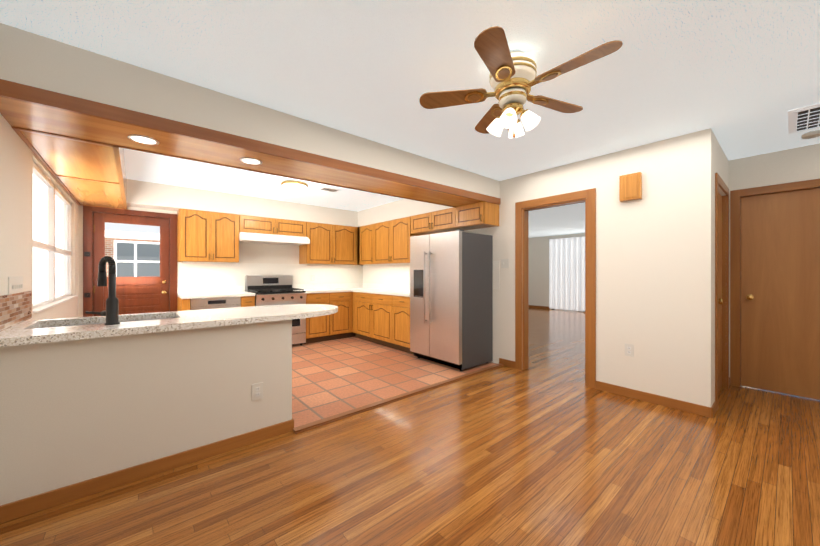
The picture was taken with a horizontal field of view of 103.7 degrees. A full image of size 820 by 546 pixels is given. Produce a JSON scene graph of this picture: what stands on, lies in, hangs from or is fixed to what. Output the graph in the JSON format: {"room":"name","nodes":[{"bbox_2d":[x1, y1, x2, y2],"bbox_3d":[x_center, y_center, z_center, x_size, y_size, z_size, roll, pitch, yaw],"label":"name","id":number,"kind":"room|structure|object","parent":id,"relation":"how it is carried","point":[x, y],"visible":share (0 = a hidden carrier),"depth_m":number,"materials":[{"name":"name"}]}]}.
{"room":"kitchen","nodes":[
{"label":"kitchen","id":0,"kind":"room"},
{"bbox_2d":[0,114,77,320],"bbox_3d":[-2.087,0.000,1.496,0.120,2.440,7.040,0,0,-40],"label":"wall","id":1,"kind":"structure","parent":0,"point":[18,157],"depth_m":2.07,"materials":[{"name":"paint"}]},
{"bbox_2d":[8,276,22,294],"bbox_3d":[-2.360,0.072,1.920,0.014,0.101,0.294,0,0,-40],"label":"light switch","id":2,"kind":"object","parent":1,"relation":"attached to","point":[15,284],"visible":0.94,"depth_m":1.92,"materials":[{"name":"white plastic"}]},
{"bbox_2d":[0,291,31,331],"bbox_3d":[-2.344,0.220,1.895,0.008,0.190,0.900,0,0,-40],"label":"backsplash","id":3,"kind":"structure","parent":1,"relation":"attached to","point":[15,308],"depth_m":1.92,"materials":[{"name":"brick"}]},
{"bbox_2d":[33,162,77,312],"bbox_3d":[-3.399,-0.276,3.071,0.125,1.130,2.100,0,0,-40],"label":"window","id":4,"kind":"structure","parent":1,"relation":"in","point":[44,267],"depth_m":3.04,"materials":[{"name":"white glass"}]},
{"bbox_2d":[12,128,126,209],"bbox_3d":[-3.127,-1.041,3.171,0.470,0.360,2.900,0,0,-40],"label":"ceiling soffit","id":5,"kind":"structure","parent":0,"point":[84,173],"depth_m":2.66,"materials":[{"name":"brown wood"}]},
{"bbox_2d":[0,319,291,505],"bbox_3d":[-1.517,0.787,2.061,1.480,0.865,0.120,0,0,-40],"label":"wall","id":6,"kind":"structure","parent":0,"point":[74,411],"depth_m":1.88,"materials":[{"name":"paint"}]},
{"bbox_2d":[0,418,293,523],"bbox_3d":[-1.458,1.177,2.026,1.464,0.085,0.017,0,0,-40],"label":"baseboard","id":7,"kind":"structure","parent":6,"relation":"attached to","point":[38,503],"depth_m":1.87,"materials":[{"name":"brown wood"}]},
{"bbox_2d":[252,382,262,400],"bbox_3d":[-1.102,0.860,2.329,0.075,0.118,0.008,0,0,-40],"label":"outlet","id":8,"kind":"object","parent":6,"relation":"attached to","point":[257,391],"visible":1,"depth_m":2.33,"materials":[{"name":"white plastic"}]},
{"bbox_2d":[78,205,298,316],"bbox_3d":[-2.621,-0.003,5.586,4.370,2.440,0.120,0,0,-40],"label":"wall","id":9,"kind":"structure","parent":0,"point":[266,253],"depth_m":5.44,"materials":[{"name":"paint"}]},
{"bbox_2d":[84,212,168,315],"bbox_3d":[-3.883,0.205,4.462,0.881,2.006,0.125,0,0,-40],"label":"door leaf","id":10,"kind":"structure","parent":9,"relation":"in","point":[140,294],"depth_m":4.51,"materials":[{"name":"brown wood"}]},
{"bbox_2d":[83,206,176,316],"bbox_3d":[-3.872,0.176,4.510,0.986,2.085,0.136,0,0,-40],"label":"door frame","id":11,"kind":"structure","parent":9,"relation":"attached to","point":[88,211],"depth_m":4.29,"materials":[{"name":"brown wood"}]},
{"bbox_2d":[177,208,240,262],"bbox_3d":[-3.060,-0.536,4.907,0.760,0.748,0.337,0,0,-40],"label":"upper cabinet","id":12,"kind":"object","parent":9,"relation":"attached to","point":[205,236],"depth_m":4.76,"materials":[{"name":"brown wood"}]},
{"bbox_2d":[177,262,360,287],"bbox_3d":[-2.238,0.030,5.830,3.210,0.385,0.004,0,0,-40],"label":"backsplash","id":13,"kind":"structure","parent":9,"relation":"attached to","point":[217,275],"depth_m":5.49,"materials":[{"name":"white"}]},
{"bbox_2d":[241,215,308,236],"bbox_3d":[-2.360,-0.771,5.503,1.080,0.278,0.337,0,0,-40],"label":"upper cabinet","id":14,"kind":"object","parent":9,"relation":"attached to","point":[249,224],"depth_m":5.36,"materials":[{"name":"brown wood"}]},
{"bbox_2d":[239,232,309,245],"bbox_3d":[-2.309,-0.565,5.442,1.070,0.132,0.497,0,0,-40],"label":"range hood","id":15,"kind":"object","parent":14,"relation":"attached to","point":[246,237],"visible":0.88,"depth_m":5.27,"materials":[{"name":"white metal"}]},
{"bbox_2d":[299,222,356,263],"bbox_3d":[-1.561,-0.537,6.183,1.018,0.748,0.337,0,0,-40],"label":"upper cabinet","id":16,"kind":"object","parent":9,"relation":"attached to","point":[329,243],"depth_m":6.02,"materials":[{"name":"brown wood"}]},
{"bbox_2d":[182,262,409,265],"bbox_3d":[-1.617,-0.149,4.969,2.960,0.024,1.680,0,0,-40],"label":"under-cabinet lights","id":17,"kind":"object","parent":16,"relation":"attached to","point":[306,264],"visible":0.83,"depth_m":5.51,"materials":[{"name":"white plastic"}]},
{"bbox_2d":[357,228,357,263],"bbox_3d":[-1.057,-0.537,6.612,0.412,0.748,0.337,0,0,-40],"label":"upper cabinet","id":18,"kind":"object","parent":9,"relation":"attached to","point":[357,228],"depth_m":6.43,"materials":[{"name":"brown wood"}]},
{"bbox_2d":[0,23,500,207],"bbox_3d":[-0.581,-1.070,3.097,4.250,0.421,0.514,0,0,-40],"label":"header beam","id":19,"kind":"structure","parent":0,"point":[49,86],"depth_m":2.13,"materials":[{"name":"paint"}]},
{"bbox_2d":[128,135,158,144],"bbox_3d":[-1.741,-0.868,2.106,0.160,0.006,0.160,0,0,-40],"label":"recessed light","id":20,"kind":"object","parent":19,"relation":"attached to","point":[143,139],"visible":1,"depth_m":2.09,"materials":[{"name":"white glass"}]},
{"bbox_2d":[240,157,261,164],"bbox_3d":[-1.246,-0.875,2.527,0.160,0.006,0.160,0,0,-40],"label":"recessed light","id":21,"kind":"object","parent":19,"relation":"attached to","point":[253,161],"visible":1,"depth_m":2.53,"materials":[{"name":"white glass"}]},
{"bbox_2d":[292,337,496,427],"bbox_3d":[-1.610,1.248,4.214,4.370,0.060,3.520,0,0,-40],"label":"floor","id":22,"kind":"structure","parent":0,"point":[333,377],"depth_m":3.86,"materials":[{"name":"tile"}]},
{"bbox_2d":[190,297,240,309],"bbox_3d":[-2.930,0.787,4.800,0.620,0.861,0.636,0,0,-40],"label":"dishwasher","id":23,"kind":"object","parent":22,"relation":"on","point":[212,303],"visible":0.27,"depth_m":4.57,"materials":[{"name":"grey metal"}]},
{"bbox_2d":[240,296,254,306],"bbox_3d":[-2.636,0.786,5.085,0.191,0.864,0.619,0,0,-40],"label":"base cabinet","id":24,"kind":"object","parent":22,"relation":"on","point":[246,301],"depth_m":4.85,"materials":[{"name":"brown wood"}]},
{"bbox_2d":[177,286,254,298],"bbox_3d":[-2.906,0.288,4.846,0.917,0.130,0.632,0,0,-40],"label":"countertop","id":25,"kind":"structure","parent":24,"relation":"on","point":[239,291],"depth_m":4.86,"materials":[{"name":"white"}]},
{"bbox_2d":[245,275,306,344],"bbox_3d":[-2.229,0.633,5.364,0.780,1.170,0.707,0,0,-40],"label":"gas range","id":26,"kind":"object","parent":22,"relation":"on","point":[273,289],"visible":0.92,"depth_m":5.33,"materials":[{"name":"grey metal"}]},
{"bbox_2d":[304,292,352,343],"bbox_3d":[-1.627,0.785,5.944,0.878,0.864,0.619,0,0,-40],"label":"base cabinet","id":27,"kind":"object","parent":22,"relation":"on","point":[338,325],"depth_m":5.75,"materials":[{"name":"brown wood"}]},
{"bbox_2d":[293,284,350,293],"bbox_3d":[-1.623,0.287,5.935,0.877,0.130,0.636,0,0,-40],"label":"countertop","id":28,"kind":"structure","parent":27,"relation":"on","point":[310,288],"depth_m":6.05,"materials":[{"name":"white"}]},
{"bbox_2d":[348,283,409,296],"bbox_3d":[-0.476,0.287,5.756,0.637,0.130,2.397,0,0,-40],"label":"countertop","id":29,"kind":"structure","parent":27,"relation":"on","point":[386,289],"depth_m":5.92,"materials":[{"name":"white"}]},
{"bbox_2d":[353,292,388,346],"bbox_3d":[-0.436,0.785,5.723,0.618,0.864,1.303,0,0,-40],"label":"base cabinet","id":30,"kind":"object","parent":22,"relation":"on","point":[382,319],"depth_m":5.51,"materials":[{"name":"brown wood"}]},
{"bbox_2d":[389,295,413,353],"bbox_3d":[0.109,0.786,5.083,0.618,0.864,0.606,0,0,-40],"label":"base cabinet","id":31,"kind":"object","parent":22,"relation":"on","point":[399,306],"depth_m":4.93,"materials":[{"name":"brown wood"}]},
{"bbox_2d":[410,229,492,370],"bbox_3d":[0.535,0.346,4.438,0.752,1.745,0.910,0,0,-40],"label":"fridge","id":32,"kind":"object","parent":22,"relation":"on","point":[451,298],"visible":1,"depth_m":4.15,"materials":[{"name":"grey metal"}]},
{"bbox_3d":[-1.767,0.788,2.354,1.474,0.863,0.645,0,0,-40],"label":"cabinet","id":33,"kind":"object","parent":22,"relation":"on","visible":0},
{"bbox_2d":[0,304,337,346],"bbox_3d":[-1.502,0.309,2.461,2.017,0.090,0.810,0,0,-40],"label":"countertop","id":34,"kind":"structure","parent":33,"relation":"on","point":[27,332],"depth_m":2.12,"materials":[{"name":"beige stone"}]},
{"bbox_2d":[85,256,119,324],"bbox_3d":[-1.876,0.106,1.965,0.161,0.417,0.132,0,0,-40],"label":"faucet","id":35,"kind":"object","parent":34,"relation":"on","point":[111,313],"visible":1,"depth_m":1.96,"materials":[{"name":"black metal"}]},
{"bbox_2d":[39,317,175,327],"bbox_3d":[-2.011,0.462,2.178,0.768,0.210,0.448,0,0,-40],"label":"sink basin","id":36,"kind":"object","parent":34,"relation":"in","point":[104,322],"depth_m":2.28,"materials":[{"name":"silver metal"}]},
{"bbox_2d":[0,307,819,545],"bbox_3d":[1.906,1.248,5.422,11.290,0.060,7.840,0,0,-40],"label":"floor","id":37,"kind":"structure","parent":0,"point":[505,456],"depth_m":1.90,"materials":[{"name":"brown wood"}]},
{"bbox_2d":[293,363,504,433],"bbox_3d":[0.167,1.209,3.361,2.770,0.019,0.085,0,0,-40],"label":"trim","id":38,"kind":"structure","parent":37,"relation":"on","point":[321,422],"depth_m":3.00,"materials":[{"name":"brown wood"}]},
{"bbox_2d":[0,0,819,237],"bbox_3d":[1.906,-1.272,5.420,11.290,0.100,7.840,0,0,-40],"label":"ceiling","id":39,"kind":"structure","parent":0,"point":[740,78],"depth_m":1.91,"materials":[{"name":"white paint"}]},
{"bbox_2d":[127,179,452,226],"bbox_3d":[-1.509,-1.067,4.549,3.780,0.310,2.900,0,0,-40],"label":"soffit","id":40,"kind":"object","parent":39,"relation":"attached to","point":[148,195],"depth_m":5.08,"materials":[{"name":"paint"}]},
{"bbox_2d":[281,180,307,193],"bbox_3d":[-1.583,-1.153,4.420,0.350,0.138,0.350,0,0,-40],"label":"light","id":41,"kind":"object","parent":39,"relation":"attached to","point":[294,186],"visible":1,"depth_m":4.31,"materials":[{"name":"white glass"}]},
{"bbox_2d":[318,187,339,192],"bbox_3d":[-1.183,-1.217,4.721,0.260,0.009,0.180,0,0,-40],"label":"ceiling vent","id":42,"kind":"object","parent":39,"relation":"in","point":[329,189],"visible":1,"depth_m":4.70,"materials":[{"name":"white metal"}]},
{"bbox_2d":[419,26,622,137],"bbox_3d":[0.616,-1.001,1.814,1.034,0.436,0.999,0,0,-40],"label":"ceiling fan","id":43,"kind":"object","parent":39,"relation":"hanging from","point":[513,79],"visible":1,"depth_m":1.77,"materials":[{"name":"beige wood"}]},
{"bbox_2d":[788,103,819,133],"bbox_3d":[3.194,-1.208,2.472,0.600,0.024,0.380,0,0,-40],"label":"ceiling vent","id":44,"kind":"object","parent":39,"relation":"in","point":[804,118],"visible":0.98,"depth_m":2.52,"materials":[{"name":"white metal"}]},
{"bbox_2d":[801,130,819,138],"bbox_3d":[3.508,-1.202,2.805,0.130,0.036,0.130,0,0,-40],"label":"smoke detector","id":45,"kind":"object","parent":39,"relation":"attached to","point":[811,134],"visible":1,"depth_m":2.79,"materials":[{"name":"white plastic"}]},
{"bbox_2d":[529,233,584,308],"bbox_3d":[5.649,-0.005,9.639,0.120,2.440,6.270,0,0,-40],"label":"wall","id":46,"kind":"structure","parent":0,"point":[538,271],"depth_m":10.99,"materials":[{"name":"paint"}]},
{"bbox_2d":[529,305,549,308],"bbox_3d":[4.159,1.171,11.287,0.014,0.085,1.510,0,0,-40],"label":"baseboard","id":47,"kind":"structure","parent":46,"relation":"attached to","point":[531,306],"depth_m":10.98,"materials":[{"name":"brown wood"}]},
{"bbox_2d":[548,234,584,310],"bbox_3d":[5.305,0.005,9.858,0.060,2.340,2.210,0,0,-40],"label":"vertical blinds","id":48,"kind":"object","parent":46,"relation":"attached to","point":[566,272],"visible":0.54,"depth_m":10.21,"materials":[{"name":"white plastic"}]},
{"bbox_2d":[462,128,712,406],"bbox_3d":[0.809,-0.002,4.835,0.120,2.440,5.470,0,0,-40],"label":"wall","id":49,"kind":"structure","parent":0,"point":[654,275],"depth_m":3.05,"materials":[{"name":"paint"}]},
{"bbox_2d":[358,225,369,264],"bbox_3d":[-0.719,-0.537,6.272,0.337,0.748,0.660,0,0,-40],"label":"upper cabinet","id":50,"kind":"object","parent":49,"relation":"attached to","point":[363,231],"depth_m":6.21,"materials":[{"name":"brown wood"}]},
{"bbox_2d":[370,217,413,263],"bbox_3d":[-0.222,-0.537,5.688,0.337,0.748,1.106,0,0,-40],"label":"upper cabinet","id":51,"kind":"object","parent":49,"relation":"attached to","point":[386,242],"depth_m":5.56,"materials":[{"name":"brown wood"}]},
{"bbox_2d":[361,261,499,289],"bbox_3d":[0.091,0.030,5.583,0.004,0.385,3.400,0,0,-40],"label":"backsplash","id":52,"kind":"structure","parent":49,"relation":"attached to","point":[378,274],"depth_m":6.10,"materials":[{"name":"white"}]},
{"bbox_2d":[410,208,465,235],"bbox_3d":[0.462,-0.766,4.884,0.337,0.288,1.004,0,0,-40],"label":"upper cabinet","id":53,"kind":"object","parent":49,"relation":"attached to","point":[434,222],"depth_m":4.81,"materials":[{"name":"brown wood"}]},
{"bbox_2d":[450,201,498,229],"bbox_3d":[0.889,-0.766,4.383,0.337,0.288,0.533,0,0,-40],"label":"upper cabinet","id":54,"kind":"object","parent":49,"relation":"attached to","point":[483,214],"depth_m":4.24,"materials":[{"name":"brown wood"}]},
{"bbox_2d":[501,259,508,267],"bbox_3d":[1.244,-0.122,4.220,0.014,0.118,0.115,0,0,-40],"label":"light switch","id":55,"kind":"object","parent":49,"relation":"attached to","point":[504,263],"visible":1,"depth_m":4.22,"materials":[{"name":"white plastic"}]},
{"bbox_2d":[499,358,514,364],"bbox_3d":[0.020,1.175,5.865,0.014,0.085,4.400,0,0,-40],"label":"baseboard","id":56,"kind":"structure","parent":49,"relation":"attached to","point":[503,361],"depth_m":4.20,"materials":[{"name":"brown wood"}]},
{"bbox_2d":[515,188,595,388],"bbox_3d":[1.700,0.164,3.788,0.152,2.110,0.940,0,0,-40],"label":"door frame","id":57,"kind":"structure","parent":49,"relation":"attached to","point":[522,279],"depth_m":3.75,"materials":[{"name":"brown wood"}]},
{"bbox_2d":[625,343,633,356],"bbox_3d":[2.150,0.759,3.161,0.008,0.118,0.075,0,0,-40],"label":"outlet","id":58,"kind":"object","parent":49,"relation":"attached to","point":[629,349],"visible":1,"depth_m":3.16,"materials":[{"name":"white plastic"}]},
{"bbox_2d":[619,172,641,201],"bbox_3d":[2.141,-0.831,3.129,0.062,0.250,0.175,0,0,-40],"label":"box","id":59,"kind":"object","parent":49,"relation":"attached to","point":[630,187],"visible":1,"depth_m":3.10,"materials":[{"name":"brown wood"}]},
{"bbox_2d":[596,381,715,417],"bbox_3d":[2.247,1.177,3.044,0.014,0.085,0.904,0,0,-40],"label":"baseboard","id":60,"kind":"structure","parent":49,"relation":"attached to","point":[702,410],"depth_m":2.97,"materials":[{"name":"brown wood"}]},
{"bbox_2d":[713,132,727,402],"bbox_3d":[5.177,-0.002,5.041,6.800,2.440,0.120,0,0,-40],"label":"wall","id":61,"kind":"structure","parent":0,"point":[720,163],"depth_m":2.85,"materials":[{"name":"paint"}]},
{"bbox_2d":[718,193,722,392],"bbox_3d":[3.031,0.201,3.151,0.712,2.016,0.106,0,0,-40],"label":"door","id":62,"kind":"structure","parent":61,"relation":"in","point":[720,365],"depth_m":3.32,"materials":[{"name":"brown wood"}]},
{"bbox_2d":[715,173,730,409],"bbox_3d":[3.044,0.167,3.136,0.870,2.105,0.017,0,0,-40],"label":"door frame","id":63,"kind":"structure","parent":61,"relation":"attached to","point":[719,182],"depth_m":3.37,"materials":[{"name":"brown wood"}]},
{"bbox_2d":[728,143,819,376],"bbox_3d":[3.981,-0.001,2.991,0.120,2.440,1.450,0,0,-40],"label":"wall","id":64,"kind":"structure","parent":0,"point":[797,164],"depth_m":3.26,"materials":[{"name":"paint"}]},
{"bbox_2d":[731,179,819,386],"bbox_3d":[3.796,0.167,3.196,0.136,2.105,0.870,0,0,-40],"label":"door frame","id":65,"kind":"structure","parent":64,"relation":"attached to","point":[735,286],"depth_m":3.44,"materials":[{"name":"brown wood"}]},
{"bbox_2d":[741,188,819,399],"bbox_3d":[3.766,0.201,3.170,0.106,2.016,0.712,0,0,-40],"label":"door","id":66,"kind":"structure","parent":64,"relation":"in","point":[780,292],"depth_m":3.24,"materials":[{"name":"brown wood"}]},
{"label":"outside","id":67,"kind":"structure","parent":0,"visible":0},
{"bbox_2d":[105,222,159,276],"bbox_3d":[-8.136,-1.635,9.078,12.000,5.860,12.310,0,0,-40],"label":"house","id":68,"kind":"structure","parent":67,"point":[135,243],"depth_m":12.68,"materials":[{"name":"brick"}]}
]}

